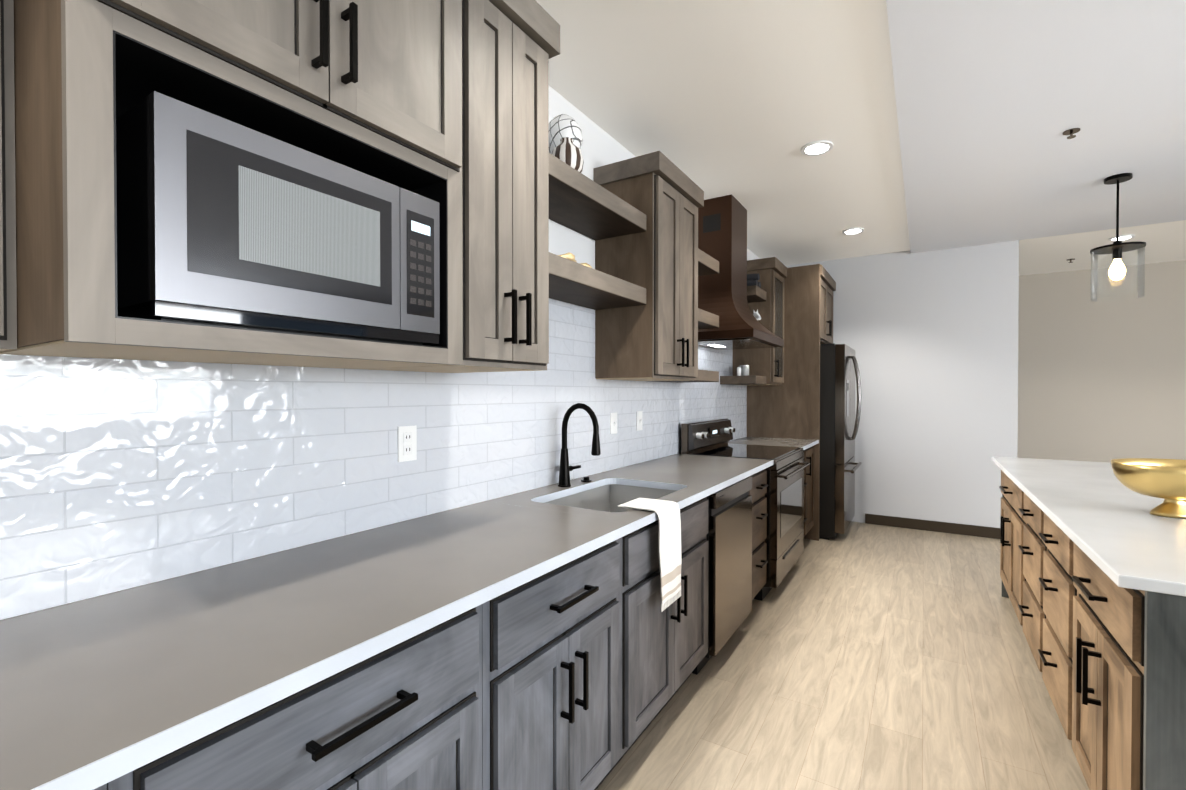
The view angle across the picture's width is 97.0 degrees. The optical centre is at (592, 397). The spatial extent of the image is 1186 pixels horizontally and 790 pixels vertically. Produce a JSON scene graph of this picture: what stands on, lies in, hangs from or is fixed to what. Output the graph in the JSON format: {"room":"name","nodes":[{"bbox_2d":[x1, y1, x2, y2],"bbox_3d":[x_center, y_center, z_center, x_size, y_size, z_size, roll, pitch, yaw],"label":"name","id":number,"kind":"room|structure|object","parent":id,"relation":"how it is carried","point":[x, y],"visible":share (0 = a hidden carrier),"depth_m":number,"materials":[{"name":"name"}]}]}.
{"room":"kitchen","nodes":[
{"label":"kitchen","id":0,"kind":"room"},
{"bbox_2d":[1,86,759,619],"bbox_3d":[-0.852,-0.046,1.486,0.120,2.740,10.720,0,1,32],"label":"wall","id":1,"kind":"structure","parent":0,"point":[599,146],"depth_m":2.64,"materials":[{"name":"white paint"}]},
{"bbox_2d":[0,0,16,350],"bbox_3d":[-1.246,-0.622,0.514,0.241,1.090,0.904,0,1,32],"label":"upper cabinet","id":2,"kind":"object","parent":1,"relation":"attached to","point":[8,310],"visible":0.96,"depth_m":0.86,"materials":[{"name":"brown wood"}]},
{"bbox_2d":[0,0,462,368],"bbox_3d":[-0.695,-0.628,1.137,0.507,1.090,0.736,0,1,32],"label":"upper cabinet","id":3,"kind":"object","parent":1,"relation":"attached to","point":[373,88],"visible":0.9,"depth_m":0.91,"materials":[{"name":"brown wood"}]},
{"bbox_2d":[116,91,439,344],"bbox_3d":[-0.702,-0.302,1.161,0.417,0.352,0.565,0,1,32],"label":"microwave","id":4,"kind":"object","parent":3,"relation":"in","point":[221,221],"visible":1,"depth_m":0.94,"materials":[{"name":"silver metal"}]},
{"bbox_2d":[0,299,746,619],"bbox_3d":[-0.313,-0.026,2.226,0.002,0.854,6.747,0,1,32],"label":"tile backsplash","id":5,"kind":"structure","parent":1,"relation":"attached to","point":[118,474],"depth_m":1.36,"materials":[{"name":"white tile"}]},
{"bbox_2d":[398,425,416,461],"bbox_3d":[-0.616,0.152,1.740,0.007,0.116,0.072,0,1,32],"label":"electrical outlet","id":6,"kind":"object","parent":5,"relation":"attached to","point":[407,443],"visible":1,"depth_m":1.74,"materials":[{"name":"white plastic"}]},
{"bbox_2d":[610,413,616,433],"bbox_3d":[0.118,0.141,2.897,0.013,0.116,0.072,0,1,32],"label":"light switch","id":7,"kind":"object","parent":5,"relation":"attached to","point":[613,423],"visible":1,"depth_m":2.89,"materials":[{"name":"white plastic"}]},
{"bbox_2d":[636,411,641,430],"bbox_3d":[0.283,0.138,3.159,0.013,0.116,0.072,0,1,32],"label":"light switch","id":8,"kind":"object","parent":5,"relation":"attached to","point":[638,420],"visible":1,"depth_m":3.15,"materials":[{"name":"white plastic"}]},
{"bbox_2d":[367,0,559,372],"bbox_3d":[-0.401,-0.632,1.619,0.491,1.090,0.393,0,1,32],"label":"upper cabinet","id":9,"kind":"object","parent":1,"relation":"attached to","point":[510,48],"visible":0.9,"depth_m":1.48,"materials":[{"name":"brown wood"}]},
{"bbox_2d":[549,252,645,309],"bbox_3d":[-0.124,-0.493,2.240,0.298,0.080,0.978,0,1,32],"label":"floating shelf","id":10,"kind":"object","parent":1,"relation":"attached to","point":[573,282],"visible":0.38,"depth_m":2.26,"materials":[{"name":"brown wood"}]},
{"bbox_2d":[558,252,591,267],"bbox_3d":[-0.087,-0.562,2.203,0.111,0.061,0.254,0,1,32],"label":"driftwood sculpture","id":11,"kind":"object","parent":10,"relation":"on","point":[570,256],"visible":0.33,"depth_m":2.11,"materials":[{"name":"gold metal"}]},
{"bbox_2d":[549,153,645,240],"bbox_3d":[-0.124,-0.853,2.236,0.298,0.080,0.978,0,1,32],"label":"floating shelf","id":12,"kind":"object","parent":1,"relation":"attached to","point":[581,203],"visible":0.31,"depth_m":2.28,"materials":[{"name":"brown wood"}]},
{"bbox_2d":[549,114,582,153],"bbox_3d":[-0.129,-1.057,2.285,0.170,0.325,0.170,0,1,32],"label":"vase","id":13,"kind":"object","parent":12,"relation":"on","point":[562,126],"visible":0.46,"depth_m":2.22,"materials":[{"name":"white ceramic"}]},
{"bbox_2d":[552,137,583,172],"bbox_3d":[-0.105,-0.966,2.117,0.136,0.145,0.136,0,1,32],"label":"striped vase","id":14,"kind":"object","parent":12,"relation":"on","point":[566,150],"visible":0.69,"depth_m":2.06,"materials":[{"name":"white ceramic"}]},
{"bbox_2d":[594,151,703,380],"bbox_3d":[0.329,-0.644,2.869,0.391,1.090,0.601,0,1,32],"label":"upper cabinet","id":15,"kind":"object","parent":1,"relation":"attached to","point":[655,338],"visible":0.98,"depth_m":2.66,"materials":[{"name":"brown wood"}]},
{"bbox_2d":[652,369,718,382],"bbox_3d":[0.578,-0.139,3.356,0.298,0.070,0.508,0,1,32],"label":"floating shelf","id":16,"kind":"object","parent":1,"relation":"attached to","point":[707,376],"visible":0.44,"depth_m":3.31,"materials":[{"name":"brown wood"}]},
{"bbox_2d":[698,308,718,328],"bbox_3d":[0.578,-0.503,3.352,0.298,0.080,0.508,0,1,32],"label":"floating shelf","id":17,"kind":"object","parent":1,"relation":"attached to","point":[707,320],"visible":0.19,"depth_m":3.33,"materials":[{"name":"brown wood"}]},
{"bbox_2d":[698,248,718,275],"bbox_3d":[0.578,-0.864,3.349,0.298,0.080,0.508,0,1,32],"label":"floating shelf","id":18,"kind":"object","parent":1,"relation":"attached to","point":[708,264],"visible":0.19,"depth_m":3.34,"materials":[{"name":"brown wood"}]},
{"bbox_2d":[698,194,783,349],"bbox_3d":[1.047,-0.913,3.886,0.518,1.048,0.860,0,1,32],"label":"range hood","id":19,"kind":"object","parent":1,"relation":"attached to","point":[722,236],"visible":0.88,"depth_m":3.76,"materials":[{"name":"brown wood"}]},
{"bbox_2d":[720,375,765,384],"bbox_3d":[1.284,-0.149,4.476,0.298,0.070,0.338,0,1,32],"label":"floating shelf","id":20,"kind":"object","parent":1,"relation":"attached to","point":[744,380],"visible":1,"depth_m":4.35,"materials":[{"name":"brown wood"}]},
{"bbox_2d":[737,367,740,375],"bbox_3d":[1.226,-0.221,4.403,0.024,0.074,0.058,0,1,32],"label":"shakers","id":21,"kind":"object","parent":20,"relation":"on","point":[738,371],"visible":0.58,"depth_m":4.38,"materials":[{"name":"white ceramic"}]},
{"bbox_2d":[740,365,748,375],"bbox_3d":[1.308,-0.233,4.514,0.080,0.095,0.110,0,1,32],"label":"patterned mug","id":22,"kind":"object","parent":20,"relation":"on","point":[744,370],"visible":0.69,"depth_m":4.47,"materials":[{"name":"white ceramic"}]},
{"bbox_2d":[747,285,766,302],"bbox_3d":[1.284,-0.874,4.469,0.298,0.080,0.338,0,1,32],"label":"floating shelf","id":23,"kind":"object","parent":1,"relation":"attached to","point":[755,293],"visible":0.5,"depth_m":4.36,"materials":[{"name":"brown wood"}]},
{"bbox_2d":[747,273,760,287],"bbox_3d":[1.280,-0.981,4.454,0.250,0.128,0.160,0,1,32],"label":"rolled towels","id":24,"kind":"object","parent":23,"relation":"on","point":[752,279],"visible":0.33,"depth_m":4.38,"materials":[{"name":"grey fabric"}]},
{"bbox_2d":[733,257,786,384],"bbox_3d":[1.530,-0.662,4.773,0.391,1.090,0.463,0,1,32],"label":"upper cabinet","id":25,"kind":"object","parent":1,"relation":"attached to","point":[768,363],"visible":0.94,"depth_m":4.58,"materials":[{"name":"brown wood"}]},
{"bbox_2d":[820,265,835,343],"bbox_3d":[2.040,-0.877,5.308,0.681,0.670,0.906,0,1,32],"label":"upper cabinet","id":26,"kind":"object","parent":1,"relation":"attached to","point":[827,285],"visible":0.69,"depth_m":5.10,"materials":[{"name":"brown wood"}]},
{"bbox_3d":[1.284,-0.514,4.473,0.298,0.080,0.338,0,1,32],"label":"floating shelf","id":27,"kind":"object","parent":1,"relation":"attached to","visible":0},
{"bbox_2d":[753,310,760,319],"bbox_3d":[1.379,-0.652,4.431,0.106,0.195,0.115,0,1,32],"label":"figurine","id":28,"kind":"object","parent":27,"relation":"on","point":[757,316],"visible":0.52,"depth_m":4.39,"materials":[{"name":"white ceramic"}]},
{"bbox_2d":[596,521,1088,789],"bbox_3d":[3.230,1.379,0.922,7.600,0.100,14.100,0,1,32],"label":"floor","id":29,"kind":"structure","parent":0,"point":[859,656],"depth_m":2.35,"materials":[{"name":"beige wood"}]},
{"bbox_2d":[94,783,106,789],"bbox_3d":[-1.017,0.891,0.501,0.657,0.884,0.702,0,1,32],"label":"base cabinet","id":30,"kind":"object","parent":29,"relation":"on","point":[103,787],"depth_m":0.65,"materials":[{"name":"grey wood"}]},
{"bbox_2d":[107,604,481,789],"bbox_3d":[-0.656,0.886,1.074,0.657,0.884,0.651,0,1,32],"label":"base cabinet","id":31,"kind":"object","parent":29,"relation":"on","point":[405,715],"visible":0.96,"depth_m":0.93,"materials":[{"name":"grey wood"}]},
{"bbox_2d":[482,539,619,789],"bbox_3d":[-0.312,0.881,1.619,0.657,0.884,0.636,0,1,32],"label":"base cabinet","id":32,"kind":"object","parent":29,"relation":"on","point":[550,680],"visible":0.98,"depth_m":1.41,"materials":[{"name":"grey wood"}]},
{"bbox_2d":[599,497,707,784],"bbox_3d":[0.080,0.875,2.240,0.657,0.884,0.830,0,1,32],"label":"base cabinet","id":33,"kind":"object","parent":29,"relation":"on","point":[663,653],"visible":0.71,"depth_m":1.95,"materials":[{"name":"grey wood"}]},
{"bbox_2d":[692,476,751,674],"bbox_3d":[0.479,0.871,2.843,0.592,0.880,0.608,0,1,32],"label":"dishwasher","id":34,"kind":"object","parent":29,"relation":"on","point":[729,537],"visible":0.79,"depth_m":2.59,"materials":[{"name":"silver metal"}]},
{"bbox_2d":[681,418,809,600],"bbox_3d":[1.145,0.739,3.838,0.696,1.125,0.889,0,1,32],"label":"range","id":35,"kind":"object","parent":29,"relation":"on","point":[784,496],"visible":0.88,"depth_m":3.63,"materials":[{"name":"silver metal"}]},
{"bbox_2d":[748,469,767,599],"bbox_3d":[0.748,0.865,3.299,0.657,0.884,0.441,0,1,32],"label":"base cabinet","id":36,"kind":"object","parent":29,"relation":"on","point":[757,491],"visible":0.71,"depth_m":3.15,"materials":[{"name":"brown wood"}]},
{"bbox_2d":[747,264,819,540],"bbox_3d":[1.775,0.042,4.923,0.653,2.500,0.039,0,1,32],"label":"panel","id":37,"kind":"object","parent":29,"relation":"on","point":[789,407],"visible":0.52,"depth_m":4.82,"materials":[{"name":"brown wood"}]},
{"bbox_2d":[804,446,813,536],"bbox_3d":[1.642,0.852,4.715,0.657,0.884,0.465,0,1,32],"label":"base cabinet","id":38,"kind":"object","parent":29,"relation":"on","point":[809,492],"visible":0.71,"depth_m":4.55,"materials":[{"name":"brown wood"}]},
{"bbox_2d":[728,437,818,449],"bbox_3d":[1.553,0.395,4.575,0.652,0.030,0.788,0,1,32],"label":"countertop","id":39,"kind":"structure","parent":38,"relation":"on","point":[804,444],"depth_m":4.57,"materials":[{"name":"stone"}]},
{"bbox_2d":[819,343,861,539],"bbox_3d":[2.164,0.396,5.245,0.915,1.785,0.860,0,1,32],"label":"refrigerator","id":40,"kind":"object","parent":29,"relation":"on","point":[839,371],"visible":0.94,"depth_m":4.76,"materials":[{"name":"black"}]},
{"bbox_2d":[1001,494,1008,597],"bbox_3d":[2.936,0.865,3.278,0.600,0.884,0.038,0,1,32],"label":"base cabinet","id":41,"kind":"object","parent":29,"relation":"on","point":[1004,593],"depth_m":3.44,"materials":[{"name":"brown wood"}]},
{"bbox_2d":[999,470,1026,624],"bbox_3d":[2.671,0.869,2.901,0.657,0.884,0.919,0,1,32],"label":"base cabinet","id":42,"kind":"object","parent":29,"relation":"on","point":[1012,520],"visible":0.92,"depth_m":3.00,"materials":[{"name":"brown wood"}]},
{"bbox_2d":[1018,493,1047,671],"bbox_3d":[2.287,0.875,2.292,0.657,0.884,0.519,0,1,32],"label":"base cabinet","id":43,"kind":"object","parent":29,"relation":"on","point":[1033,548],"visible":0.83,"depth_m":2.40,"materials":[{"name":"brown wood"}]},
{"bbox_2d":[1038,513,1078,739],"bbox_3d":[2.010,0.879,1.853,0.657,0.884,0.519,0,1,32],"label":"base cabinet","id":44,"kind":"object","parent":29,"relation":"on","point":[1060,590],"visible":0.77,"depth_m":1.95,"materials":[{"name":"brown wood"}]},
{"bbox_2d":[1072,543,1144,789],"bbox_3d":[1.698,0.883,1.358,0.657,0.884,0.649,0,1,32],"label":"base cabinet","id":45,"kind":"object","parent":29,"relation":"on","point":[1108,681],"visible":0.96,"depth_m":1.45,"materials":[{"name":"brown wood"}]},
{"bbox_2d":[1143,591,1185,789],"bbox_3d":[1.541,0.886,1.067,0.600,0.884,0.030,0,1,32],"label":"panel","id":46,"kind":"object","parent":29,"relation":"on","point":[1164,747],"depth_m":1.20,"materials":[{"name":"grey wood"}]},
{"bbox_2d":[992,456,1185,596],"bbox_3d":[2.567,0.419,1.964,1.482,0.030,2.690,0,1,32],"label":"countertop","id":47,"kind":"structure","parent":46,"relation":"on","point":[1108,524],"depth_m":1.74,"materials":[{"name":"stone"}]},
{"bbox_2d":[1111,458,1185,518],"bbox_3d":[2.011,0.315,1.811,0.339,0.180,0.307,0,1,32],"label":"brass bowl","id":48,"kind":"object","parent":47,"relation":"on","point":[1165,479],"visible":1,"depth_m":1.78,"materials":[{"name":"gold metal"}]},
{"bbox_3d":[-1.519,0.899,-0.296,0.657,0.884,1.179,0,1,32],"label":"base cabinet","id":49,"kind":"object","parent":29,"relation":"on","visible":0},
{"bbox_2d":[0,454,773,789],"bbox_3d":[-0.487,0.518,1.343,0.652,0.215,5.060,0,1,32],"label":"countertop","id":50,"kind":"structure","parent":49,"relation":"on","point":[98,690],"depth_m":0.98,"materials":[{"name":"stone"}]},
{"bbox_2d":[558,403,600,486],"bbox_3d":[-0.038,0.211,2.378,0.220,0.378,0.156,0,1,32],"label":"faucet","id":51,"kind":"object","parent":50,"relation":"on","point":[564,474],"visible":1,"depth_m":2.36,"materials":[{"name":"black metal"}]},
{"bbox_2d":[581,476,591,481],"bbox_3d":[-0.032,0.388,2.509,0.052,0.021,0.052,0,1,32],"label":"switch","id":52,"kind":"object","parent":50,"relation":"on","point":[586,479],"visible":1,"depth_m":2.50,"materials":[{"name":"black metal"}]},
{"bbox_2d":[618,498,681,611],"bbox_3d":[0.216,0.578,1.970,0.175,0.364,0.200,0,1,32],"label":"hanging towel","id":53,"kind":"object","parent":50,"relation":"hanging from","point":[670,555],"visible":1,"depth_m":1.92,"materials":[{"name":"fabric"}]},
{"bbox_2d":[536,0,1185,275],"bbox_3d":[3.221,-1.471,0.901,7.620,0.120,14.100,0,1,32],"label":"ceiling","id":54,"kind":"structure","parent":0,"point":[743,102],"depth_m":2.60,"materials":[{"name":"white paint"}]},
{"bbox_2d":[801,140,832,155],"bbox_3d":[1.276,-1.423,2.991,0.170,0.013,0.170,0,1,32],"label":"recessed light","id":55,"kind":"object","parent":54,"relation":"in","point":[817,147],"visible":0.96,"depth_m":2.97,"materials":[{"name":"white plastic"}]},
{"bbox_2d":[842,227,863,234],"bbox_3d":[2.242,-1.437,4.522,0.170,0.013,0.170,0,1,32],"label":"recessed light","id":56,"kind":"object","parent":54,"relation":"in","point":[854,230],"visible":0.98,"depth_m":4.50,"materials":[{"name":"white plastic"}]},
{"bbox_2d":[886,0,1185,252],"bbox_3d":[2.903,-1.378,-0.967,6.165,0.030,10.600,0,1,32],"label":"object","id":57,"kind":"structure","parent":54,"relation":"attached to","point":[995,99],"depth_m":2.60,"materials":[{"name":"white paint"}]},
{"bbox_2d":[1063,128,1079,138],"bbox_3d":[2.506,-1.381,2.748,0.070,0.033,0.070,0,1,32],"label":"sprinkler","id":58,"kind":"object","parent":57,"relation":"attached to","point":[1071,132],"visible":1,"depth_m":2.74,"materials":[{"name":"silver metal"}]},
{"bbox_2d":[1090,173,1145,301],"bbox_3d":[3.337,-1.018,3.338,0.254,0.770,0.254,0,1,32],"label":"pendant lamp","id":59,"kind":"object","parent":57,"relation":"hanging from","point":[1116,249],"visible":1,"depth_m":3.33,"materials":[{"name":"black"}]},
{"bbox_2d":[1108,234,1134,240],"bbox_3d":[4.756,-1.439,4.721,0.170,0.013,0.170,0,1,32],"label":"recessed light","id":60,"kind":"object","parent":54,"relation":"in","point":[1125,237],"visible":0.94,"depth_m":4.69,"materials":[{"name":"white plastic"}]},
{"bbox_2d":[786,240,1018,527],"bbox_3d":[2.944,-0.082,5.357,2.170,2.740,0.120,0,1,32],"label":"wall","id":61,"kind":"structure","parent":0,"point":[930,338],"depth_m":5.07,"materials":[{"name":"grey paint"}]},
{"bbox_2d":[865,513,999,538],"bbox_3d":[3.350,1.240,5.112,1.232,0.100,0.142,0,1,32],"label":"baseboard","id":62,"kind":"structure","parent":61,"relation":"attached to","point":[956,528],"depth_m":5.06,"materials":[{"name":"brown wood"}]},
{"bbox_2d":[1017,260,1185,462],"bbox_3d":[6.265,-0.085,5.627,7.500,2.740,0.120,0,1,32],"label":"wall","id":63,"kind":"structure","parent":0,"point":[1102,380],"depth_m":5.87,"materials":[{"name":"beige paint"}]}
]}

